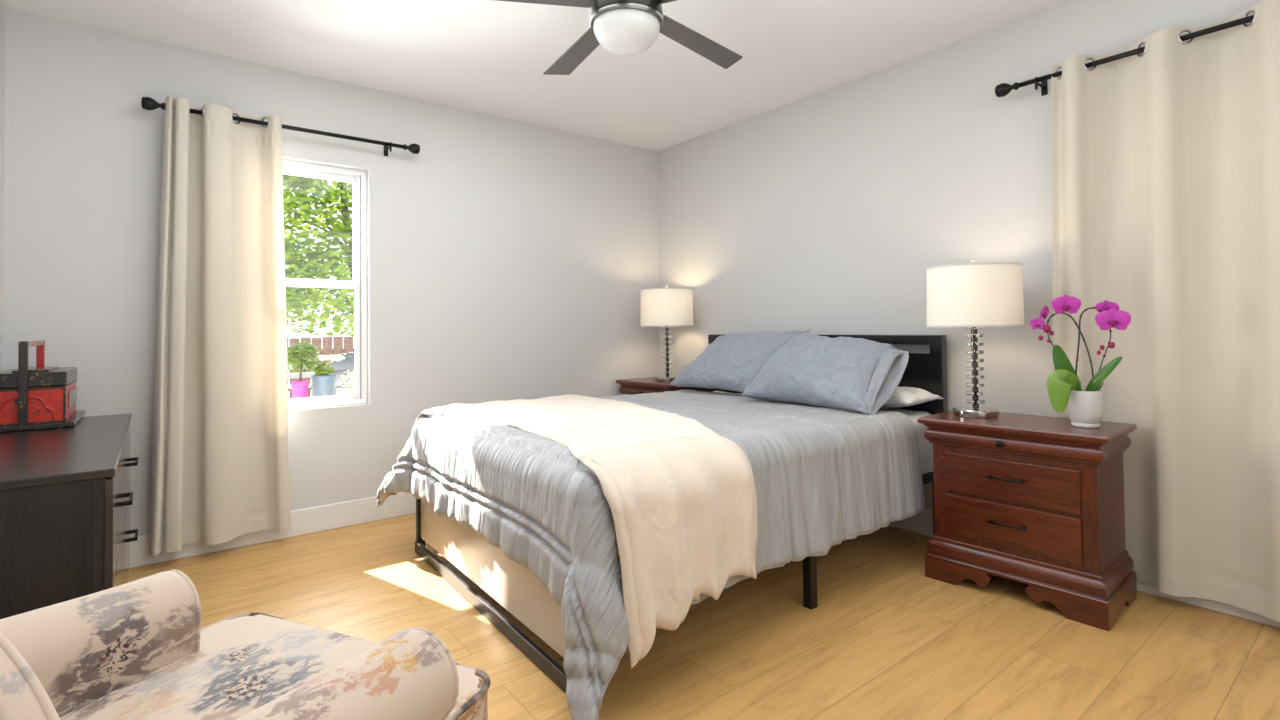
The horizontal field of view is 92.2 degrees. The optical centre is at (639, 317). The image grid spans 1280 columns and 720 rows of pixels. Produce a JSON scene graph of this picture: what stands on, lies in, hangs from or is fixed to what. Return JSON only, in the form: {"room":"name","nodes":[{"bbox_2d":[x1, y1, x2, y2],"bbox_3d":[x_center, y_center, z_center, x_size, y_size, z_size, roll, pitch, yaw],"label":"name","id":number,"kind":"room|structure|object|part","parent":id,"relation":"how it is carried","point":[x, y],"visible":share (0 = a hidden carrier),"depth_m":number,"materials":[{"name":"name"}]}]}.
{"room":"bedroom","nodes":[
{"label":"bedroom","id":0,"kind":"room"},
{"bbox_2d":[0,0,4,371],"bbox_3d":[-1.245,-0.131,0.662,0.140,2.440,5.030,0,-1,-38],"label":"wall","id":1,"kind":"structure","parent":0,"point":[2,8],"depth_m":2.55,"materials":[{"name":"paint"}]},
{"bbox_2d":[3,8,659,537],"bbox_3d":[-1.244,-0.076,3.775,3.713,2.440,0.140,0,-1,-38],"label":"wall","id":2,"kind":"structure","parent":0,"point":[508,259],"depth_m":3.48,"materials":[{"name":"paint"}]},
{"bbox_2d":[130,492,415,567],"bbox_3d":[-1.238,1.075,3.650,3.573,0.135,0.014,0,-1,-38],"label":"baseboard","id":3,"kind":"structure","parent":2,"relation":"attached to","point":[304,521],"depth_m":3.25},
{"bbox_2d":[141,97,419,155],"bbox_3d":[-1.789,-0.964,3.204,1.254,0.075,0.119,0,-1,-38],"label":"curtain rod","id":4,"kind":"object","parent":2,"relation":"attached to","point":[147,103],"visible":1,"depth_m":3.21,"materials":[{"name":"black metal"}]},
{"bbox_2d":[149,96,290,555],"bbox_3d":[-2.008,0.028,2.971,0.563,2.083,0.124,0,-1,-38],"label":"curtain","id":5,"kind":"object","parent":4,"relation":"hanging from","point":[220,469],"visible":1,"depth_m":2.94,"materials":[{"name":"fabric"}]},
{"bbox_3d":[-1.770,-0.972,3.180,1.090,0.021,0.021,0,-1,-38],"label":"rod","id":6,"kind":"part","parent":4,"relation":"part of","materials":[{"name":"black metal"}]},
{"bbox_2d":[282,159,367,409],"bbox_3d":[-1.820,-0.173,3.342,0.625,1.328,0.080,0,-1,-38],"label":"window","id":7,"kind":"structure","parent":2,"relation":"in","point":[358,178],"depth_m":3.48,"materials":[{"name":"plastic"}]},
{"bbox_3d":[-1.838,-0.486,3.366,0.557,0.641,0.026,0,-1,-38],"label":"sash","id":8,"kind":"part","parent":7,"relation":"part of","materials":[{"name":"plastic"}]},
{"bbox_3d":[-1.811,0.127,3.329,0.557,0.667,0.026,0,-1,-38],"label":"sash","id":9,"kind":"part","parent":7,"relation":"part of","materials":[{"name":"plastic"}]},
{"bbox_2d":[2,0,1072,150],"bbox_3d":[0.199,-1.407,1.833,3.853,0.120,5.030,0,-1,-38],"label":"ceiling","id":10,"kind":"structure","parent":0,"point":[491,57],"depth_m":2.98,"materials":[{"name":"paint"}]},
{"bbox_2d":[496,0,742,74],"bbox_3d":[-0.059,-1.132,2.172,1.285,0.411,1.271,0,-1,-38],"label":"ceiling fan","id":11,"kind":"object","parent":10,"relation":"hanging from","point":[623,27],"visible":1,"depth_m":2.11,"materials":[{"name":"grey metal"}]},
{"bbox_3d":[-0.436,-1.077,2.058,0.563,0.013,0.110,0,-1,-13],"label":"blade","id":12,"kind":"part","parent":11,"relation":"part of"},
{"bbox_3d":[-0.234,-1.072,2.477,0.110,0.013,0.563,0,-1,-31],"label":"blade","id":13,"kind":"part","parent":11,"relation":"part of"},
{"bbox_3d":[-0.045,-0.971,2.127,0.230,0.087,0.230,0,-1,-38],"label":"lamp shade","id":14,"kind":"part","parent":11,"relation":"part of","materials":[{"name":"white glass"}]},
{"bbox_3d":[0.310,-1.088,1.958,0.563,0.013,0.110,-1,-1,23],"label":"blade","id":15,"kind":"part","parent":11,"relation":"part of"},
{"bbox_3d":[0.226,-1.079,2.415,0.110,0.013,0.563,-2,-1,41],"label":"blade","id":16,"kind":"part","parent":11,"relation":"part of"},
{"bbox_2d":[128,513,1279,719],"bbox_3d":[0.228,1.153,1.788,3.853,0.120,5.030,0,-1,-38],"label":"floor","id":17,"kind":"structure","parent":0,"point":[883,639],"depth_m":2.07,"materials":[{"name":"brown wood"}]},
{"bbox_2d":[0,413,137,618],"bbox_3d":[-1.905,0.759,1.987,0.430,0.722,1.385,0,-1,-38],"label":"dresser","id":18,"kind":"object","parent":17,"relation":"on","point":[66,498],"visible":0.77,"depth_m":1.53,"materials":[{"name":"black wood"}]},
{"bbox_2d":[0,340,84,432],"bbox_3d":[-2.324,0.250,2.374,0.248,0.319,0.440,0,-1,-38],"label":"box","id":19,"kind":"object","parent":18,"relation":"on","point":[39,397],"visible":1,"depth_m":2.23,"materials":[{"name":"wood"}]},
{"bbox_3d":[-2.204,0.237,2.201,0.024,0.300,0.020,0,-1,-38],"label":"handle post","id":20,"kind":"part","parent":19,"relation":"part of","materials":[{"name":"black paint"}]},
{"bbox_3d":[-2.211,0.332,2.209,0.168,0.087,0.007,0,-1,-38],"label":"cloud moulding","id":21,"kind":"part","parent":19,"relation":"part of","materials":[{"name":"red paint"}]},
{"bbox_3d":[-2.326,0.202,2.374,0.097,0.009,0.292,0,-1,-38],"label":"lid panel","id":22,"kind":"part","parent":19,"relation":"part of","materials":[{"name":"black paint"}]},
{"bbox_3d":[-2.325,0.231,2.373,0.203,0.053,0.398,0,-1,-38],"label":"lid","id":23,"kind":"part","parent":19,"relation":"part of","materials":[{"name":"black paint"}]},
{"bbox_3d":[-2.464,0.246,2.531,0.024,0.300,0.020,0,-1,-38],"label":"handle post","id":24,"kind":"part","parent":19,"relation":"part of","materials":[{"name":"red paint"}]},
{"bbox_2d":[0,410,84,432],"bbox_3d":[-2.322,0.399,2.372,0.248,0.020,0.440,0,-1,-38],"label":"tray","id":25,"kind":"object","parent":19,"relation":"attached to","point":[74,416],"depth_m":2.23,"materials":[{"name":"metal"}]},
{"bbox_3d":[-2.243,0.317,2.436,0.010,0.065,0.192,0,-1,-38],"label":"lock plate","id":26,"kind":"part","parent":19,"relation":"part of","materials":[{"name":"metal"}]},
{"bbox_3d":[-1.514,0.756,1.432,0.358,0.700,0.018,0,-1,-38],"label":"panel","id":27,"kind":"part","parent":18,"relation":"part of","materials":[{"name":"black wood"}]},
{"bbox_3d":[-1.366,0.756,1.551,0.022,0.700,0.023,0,-1,-38],"label":"post","id":28,"kind":"part","parent":18,"relation":"part of","materials":[{"name":"black wood"}]},
{"bbox_3d":[-1.559,0.557,1.829,0.018,0.274,0.680,0,-1,-38],"label":"drawer","id":29,"kind":"part","parent":18,"relation":"part of","materials":[{"name":"black wood"}]},
{"bbox_3d":[-1.555,0.873,1.824,0.018,0.337,0.680,0,-1,-38],"label":"drawer","id":30,"kind":"part","parent":18,"relation":"part of","materials":[{"name":"black wood"}]},
{"bbox_3d":[-1.540,0.545,1.845,0.033,0.012,0.132,0,-1,-38],"label":"handle","id":31,"kind":"part","parent":18,"relation":"part of","materials":[{"name":"black metal"}]},
{"bbox_3d":[-1.978,0.887,2.361,0.018,0.337,0.680,0,-1,-38],"label":"drawer","id":32,"kind":"part","parent":18,"relation":"part of","materials":[{"name":"black wood"}]},
{"bbox_3d":[-1.982,0.571,2.367,0.018,0.274,0.680,0,-1,-38],"label":"drawer","id":33,"kind":"part","parent":18,"relation":"part of","materials":[{"name":"black wood"}]},
{"bbox_3d":[-1.960,0.842,2.377,0.033,0.012,0.132,0,-1,-38],"label":"handle","id":34,"kind":"part","parent":18,"relation":"part of","materials":[{"name":"black metal"}]},
{"bbox_3d":[-1.963,0.559,2.382,0.033,0.012,0.132,0,-1,-38],"label":"handle","id":35,"kind":"part","parent":18,"relation":"part of","materials":[{"name":"black metal"}]},
{"bbox_2d":[0,569,490,719],"bbox_3d":[-0.688,0.705,0.942,0.766,0.766,0.643,-1,-1,23],"label":"armchair","id":36,"kind":"object","parent":17,"relation":"on","point":[140,649],"visible":1,"depth_m":1.02,"materials":[{"name":"fabric"}]},
{"bbox_3d":[-0.996,0.709,1.011,0.145,0.467,0.441,-1,-1,23],"label":"arm","id":37,"kind":"part","parent":36,"relation":"part of","materials":[{"name":"fabric"}]},
{"bbox_2d":[60,614,487,719],"bbox_3d":[-0.672,0.693,0.980,0.680,0.136,0.550,-1,-1,23],"label":"seat cushion","id":38,"kind":"object","parent":36,"relation":"on","point":[238,664],"depth_m":1.08,"materials":[{"name":"fabric"}]},
{"bbox_3d":[-0.427,0.698,0.765,0.145,0.467,0.441,-1,-1,23],"label":"arm","id":39,"kind":"part","parent":36,"relation":"part of","materials":[{"name":"fabric"}]},
{"bbox_2d":[616,377,708,394],"bbox_3d":[0.168,0.794,4.363,0.420,0.690,0.584,0,-1,-38],"label":"nightstand","id":40,"kind":"object","parent":17,"relation":"on","point":[636,385],"visible":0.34,"depth_m":4.25,"materials":[{"name":"brown wood"}]},
{"bbox_3d":[0.173,0.517,4.375,0.398,0.086,0.558,0,-1,-38],"label":"frieze drawer","id":41,"kind":"part","parent":40,"relation":"part of","materials":[{"name":"brown wood"}]},
{"bbox_2d":[640,285,693,381],"bbox_3d":[0.190,0.110,4.332,0.374,0.673,0.374,0,-1,-38],"label":"table lamp","id":42,"kind":"object","parent":40,"relation":"on","point":[666,307],"visible":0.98,"depth_m":4.19,"materials":[{"name":"white fabric"}]},
{"bbox_3d":[0.188,-0.065,4.335,0.372,0.260,0.372,0,-1,-38],"label":"lamp shade","id":43,"kind":"part","parent":42,"relation":"part of","materials":[{"name":"fabric"}]},
{"bbox_2d":[415,334,947,692],"bbox_3d":[0.183,0.607,2.982,2.104,1.014,1.605,0,-1,-38],"label":"frame","id":44,"kind":"object","parent":17,"relation":"on","point":[513,585],"visible":0.15,"depth_m":2.37,"materials":[{"name":"black metal"},{"name":"light beige wood"}]},
{"bbox_3d":[-1.056,0.948,2.965,0.036,0.360,0.032,0,-1,-38],"label":"leg","id":45,"kind":"part","parent":44,"relation":"part of","materials":[{"name":"black metal"}]},
{"bbox_3d":[-0.623,1.084,2.354,0.018,0.048,1.521,0,-1,-37],"label":"foot rail","id":46,"kind":"part","parent":44,"relation":"part of","materials":[{"name":"black metal"}]},
{"bbox_3d":[-0.599,0.895,2.356,0.012,0.285,1.486,0,-1,-37],"label":"footboard panel","id":47,"kind":"part","parent":44,"relation":"part of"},
{"bbox_3d":[0.644,0.933,2.337,0.040,0.330,0.036,0,-1,-38],"label":"leg","id":48,"kind":"part","parent":44,"relation":"part of","materials":[{"name":"black metal"}]},
{"bbox_3d":[0.989,0.474,3.620,0.030,0.565,1.480,0,-1,-38],"label":"headboard panel","id":49,"kind":"part","parent":44,"relation":"part of","materials":[{"name":"black wood"}]},
{"bbox_3d":[0.990,0.609,3.618,0.050,1.014,1.604,0,-1,-38],"label":"headboard","id":50,"kind":"part","parent":44,"relation":"part of","materials":[{"name":"black wood"}]},
{"bbox_3d":[0.664,0.758,2.377,2.000,0.050,0.032,0,-1,-38],"label":"rail","id":51,"kind":"part","parent":44,"relation":"part of","materials":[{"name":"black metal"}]},
{"bbox_3d":[0.184,0.624,2.983,1.993,0.249,1.530,0,-1,-38],"label":"mattress","id":52,"kind":"object","parent":44,"relation":"on","visible":0},
{"bbox_2d":[376,390,924,719],"bbox_3d":[0.009,0.771,2.873,1.906,0.666,1.866,0,-1,-38],"label":"comforter","id":53,"kind":"object","parent":52,"relation":"on","point":[824,477],"visible":0.68,"depth_m":2.24,"materials":[{"name":"grey fabric"}]},
{"bbox_2d":[415,394,756,668],"bbox_3d":[-0.227,0.693,2.600,0.915,0.570,1.781,0,-1,-38],"label":"throw blanket","id":54,"kind":"object","parent":53,"relation":"on","point":[680,494],"visible":0.92,"depth_m":1.87,"materials":[{"name":"beige fabric"}]},
{"bbox_2d":[669,329,813,392],"bbox_3d":[0.601,0.258,3.717,0.360,0.369,0.907,0,-1,-38],"label":"pillow","id":55,"kind":"object","parent":53,"relation":"on","point":[731,362],"visible":0.66,"depth_m":3.63,"materials":[{"name":"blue fabric"}]},
{"bbox_2d":[739,333,908,414],"bbox_3d":[0.919,0.268,3.140,0.363,0.376,0.800,0,-1,-38],"label":"pillow","id":56,"kind":"object","parent":53,"relation":"on","point":[845,373],"visible":1,"depth_m":2.98,"materials":[{"name":"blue fabric"}]},
{"bbox_2d":[711,391,933,476],"bbox_3d":[0.845,0.626,3.490,0.302,0.301,1.556,0,-1,-38],"label":"sheet","id":57,"kind":"object","parent":52,"relation":"on","point":[925,447],"visible":0.1,"depth_m":2.92,"materials":[{"name":"grey fabric"}]},
{"bbox_2d":[881,387,943,407],"bbox_3d":[1.167,0.389,3.130,0.241,0.119,0.635,0,-1,-38],"label":"pillow","id":58,"kind":"object","parent":57,"relation":"on","point":[902,396],"visible":0.22,"depth_m":2.92,"materials":[{"name":"grey fabric"}]},
{"bbox_2d":[917,410,1136,630],"bbox_3d":[1.551,0.755,2.492,0.420,0.670,0.660,0,-1,-40],"label":"nightstand","id":59,"kind":"object","parent":17,"relation":"on","point":[1037,501],"visible":0.99,"depth_m":2.33,"materials":[{"name":"brown wood"}]},
{"bbox_2d":[926,260,1024,417],"bbox_3d":[1.446,0.087,2.664,0.374,0.673,0.374,0,-1,-38],"label":"table lamp","id":60,"kind":"object","parent":59,"relation":"on","point":[972,295],"visible":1,"depth_m":2.53,"materials":[{"name":"white fabric"}]},
{"bbox_3d":[1.444,-0.088,2.667,0.372,0.260,0.372,0,-1,-38],"label":"lamp shade","id":61,"kind":"part","parent":60,"relation":"part of","materials":[{"name":"fabric"}]},
{"bbox_3d":[1.392,0.490,2.380,0.030,0.028,0.028,0,-1,-40],"label":"knob","id":62,"kind":"part","parent":59,"relation":"part of","materials":[{"name":"black metal"}]},
{"bbox_3d":[1.410,0.625,2.375,0.029,0.011,0.132,0,-1,-40],"label":"handle","id":63,"kind":"part","parent":59,"relation":"part of","materials":[{"name":"black metal"}]},
{"bbox_3d":[1.412,0.800,2.372,0.029,0.011,0.132,0,-1,-40],"label":"handle","id":64,"kind":"part","parent":59,"relation":"part of","materials":[{"name":"black metal"}]},
{"bbox_3d":[1.425,0.633,2.388,0.015,0.156,0.476,0,-1,-40],"label":"drawer","id":65,"kind":"part","parent":59,"relation":"part of","materials":[{"name":"brown wood"}]},
{"bbox_3d":[1.427,0.808,2.385,0.015,0.162,0.476,0,-1,-40],"label":"drawer","id":66,"kind":"part","parent":59,"relation":"part of","materials":[{"name":"brown wood"}]},
{"bbox_3d":[1.557,0.486,2.504,0.398,0.084,0.630,0,-1,-40],"label":"frieze drawer","id":67,"kind":"part","parent":59,"relation":"part of","materials":[{"name":"brown wood"}]},
{"bbox_3d":[1.561,0.958,2.495,0.400,0.092,0.634,0,-1,-40],"label":"moulding","id":68,"kind":"part","parent":59,"relation":"part of","materials":[{"name":"brown wood"}]},
{"bbox_2d":[1030,295,1130,427],"bbox_3d":[1.670,0.165,2.348,0.310,0.502,0.126,-1,-1,29],"label":"potted orchid","id":69,"kind":"object","parent":59,"relation":"on","point":[1084,406],"visible":1,"depth_m":2.32,"materials":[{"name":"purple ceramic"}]},
{"bbox_3d":[1.553,0.026,2.408,0.060,0.044,0.013,-1,-1,1],"label":"flower","id":70,"kind":"part","parent":69,"relation":"part of","materials":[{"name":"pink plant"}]},
{"bbox_3d":[1.578,-0.019,2.407,0.076,0.057,0.016,0,-1,-36],"label":"flower","id":71,"kind":"part","parent":69,"relation":"part of","materials":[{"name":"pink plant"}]},
{"bbox_3d":[1.629,-0.050,2.355,0.096,0.072,0.013,-1,-1,28],"label":"flower","id":72,"kind":"part","parent":69,"relation":"part of","materials":[{"name":"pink plant"}]},
{"bbox_3d":[1.653,0.136,2.368,0.148,0.315,0.026,-1,-1,36],"label":"flower stem","id":73,"kind":"part","parent":69,"relation":"part of","materials":[{"name":"green plant"}]},
{"bbox_3d":[1.692,0.346,2.342,0.111,0.138,0.111,-1,-1,36],"label":"pot","id":74,"kind":"part","parent":69,"relation":"part of","materials":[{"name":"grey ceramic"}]},
{"bbox_3d":[1.714,0.126,2.331,0.027,0.330,0.121,0,-1,-45],"label":"flower stem","id":75,"kind":"part","parent":69,"relation":"part of","materials":[{"name":"green plant"}]},
{"bbox_3d":[1.737,-0.037,2.289,0.028,0.052,0.076,0,-1,-34],"label":"flower","id":76,"kind":"part","parent":69,"relation":"part of","materials":[{"name":"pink plant"}]},
{"bbox_3d":[1.737,0.007,2.262,0.107,0.081,0.011,-2,-1,44],"label":"flower","id":77,"kind":"part","parent":69,"relation":"part of","materials":[{"name":"pink plant"}]},
{"bbox_2d":[657,0,1262,509],"bbox_3d":[1.716,-0.125,2.904,0.140,2.440,4.890,0,-1,-38],"label":"wall","id":78,"kind":"structure","parent":0,"point":[827,212],"depth_m":3.25,"materials":[{"name":"paint"}]},
{"bbox_2d":[889,508,1279,627],"bbox_3d":[1.629,1.029,2.885,0.014,0.135,4.736,0,-1,-38],"label":"baseboard","id":79,"kind":"structure","parent":78,"relation":"attached to","point":[922,523],"depth_m":2.37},
{"bbox_2d":[995,15,1253,97],"bbox_3d":[2.143,-1.027,2.154,0.120,0.074,1.649,0,-1,-38],"label":"curtain rod","id":80,"kind":"object","parent":78,"relation":"attached to","point":[1003,89],"visible":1,"depth_m":2.46,"materials":[{"name":"black metal"}]},
{"bbox_2d":[1051,0,1279,621],"bbox_3d":[2.156,-0.025,2.085,0.109,2.106,1.348,0,-1,-38],"label":"curtain","id":81,"kind":"object","parent":80,"relation":"hanging from","point":[1166,160],"visible":0.85,"depth_m":2.26,"materials":[{"name":"fabric"}]},
{"label":"outside","id":82,"kind":"structure","parent":0,"visible":0},
{"bbox_3d":[-4.603,1.519,10.004,17.000,0.250,13.850,0,-1,-38],"label":"paving","id":83,"kind":"object","parent":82,"visible":0},
{"bbox_2d":[287,341,319,398],"bbox_3d":[-3.487,0.783,6.349,0.342,1.065,0.340,0,-1,-38],"label":"potted shrub","id":84,"kind":"object","parent":83,"relation":"on","point":[300,387],"visible":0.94,"depth_m":6.30,"materials":[{"name":"green plant"}]},
{"bbox_2d":[291,380,308,398],"bbox_3d":[-3.498,0.986,6.338,0.160,0.660,0.160,0,-1,-38],"label":"pot","id":85,"kind":"object","parent":84,"relation":"attached to","point":[300,387],"depth_m":6.28,"materials":[{"name":"pink ceramic"}]},
{"bbox_3d":[-3.498,0.576,6.348,0.033,0.281,0.023,0,-1,-38],"label":"stem","id":86,"kind":"part","parent":84,"relation":"part of","materials":[{"name":"brown plant"}]},
{"bbox_2d":[283,174,354,336],"bbox_3d":[-3.583,-0.555,7.555,1.987,3.836,2.540,-1,-1,25],"label":"tree","id":87,"kind":"object","parent":83,"relation":"on","point":[302,263],"visible":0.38,"depth_m":6.96,"materials":[{"name":"green plant"}]},
{"bbox_2d":[287,336,354,398],"bbox_3d":[-5.606,0.836,8.653,6.750,1.090,0.060,0,-1,-38],"label":"fence","id":88,"kind":"object","parent":83,"relation":"on","point":[324,344],"visible":0.06,"depth_m":9.30,"materials":[{"name":"brown wood"}]},
{"bbox_2d":[287,352,354,388],"bbox_3d":[-4.271,0.914,7.968,1.200,0.880,0.415,0,-1,-38],"label":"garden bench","id":89,"kind":"object","parent":83,"relation":"on","point":[321,357],"visible":0.06,"depth_m":8.11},
{"bbox_3d":[-4.395,0.653,8.126,1.200,0.290,0.025,0,-1,-38],"label":"backrest","id":90,"kind":"part","parent":89,"relation":"part of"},
{"bbox_3d":[-4.258,0.881,7.951,1.200,0.025,0.370,0,-1,-38],"label":"seat","id":91,"kind":"part","parent":89,"relation":"part of","materials":[{"name":"white"}]},
{"bbox_2d":[311,361,335,396],"bbox_3d":[-3.371,0.893,6.567,0.242,0.850,0.240,0,-1,-38],"label":"planter","id":92,"kind":"object","parent":83,"relation":"on","point":[323,384],"visible":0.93,"depth_m":6.50,"materials":[{"name":"blue ceramic"}]},
{"bbox_3d":[-3.371,0.969,6.565,0.240,0.700,0.240,0,-1,-38],"label":"pot","id":93,"kind":"part","parent":92,"relation":"part of","materials":[{"name":"blue ceramic"}]},
{"bbox_2d":[329,353,354,384],"bbox_3d":[-3.429,0.878,7.286,0.457,0.912,0.456,0,-1,-38],"label":"grill","id":94,"kind":"object","parent":83,"relation":"on","point":[341,363],"visible":0.38,"depth_m":7.10,"materials":[{"name":"grey metal"}]},
{"bbox_3d":[-3.433,0.517,7.292,0.456,0.190,0.456,0,-1,-38],"label":"lid","id":95,"kind":"part","parent":94,"relation":"part of","materials":[{"name":"grey metal"}]},
{"bbox_2d":[331,370,354,382],"bbox_3d":[-3.431,0.697,7.289,0.450,0.170,0.450,0,-1,-38],"label":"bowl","id":96,"kind":"object","parent":94,"relation":"on","point":[338,373],"depth_m":7.09,"materials":[{"name":"white"}]},
{"bbox_2d":[336,369,354,394],"bbox_3d":[-2.988,0.923,6.614,0.461,0.784,0.286,0,-1,-38],"label":"planter","id":97,"kind":"object","parent":83,"relation":"on","point":[344,390],"visible":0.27,"depth_m":6.49,"materials":[{"name":"grey concrete"}]}
]}

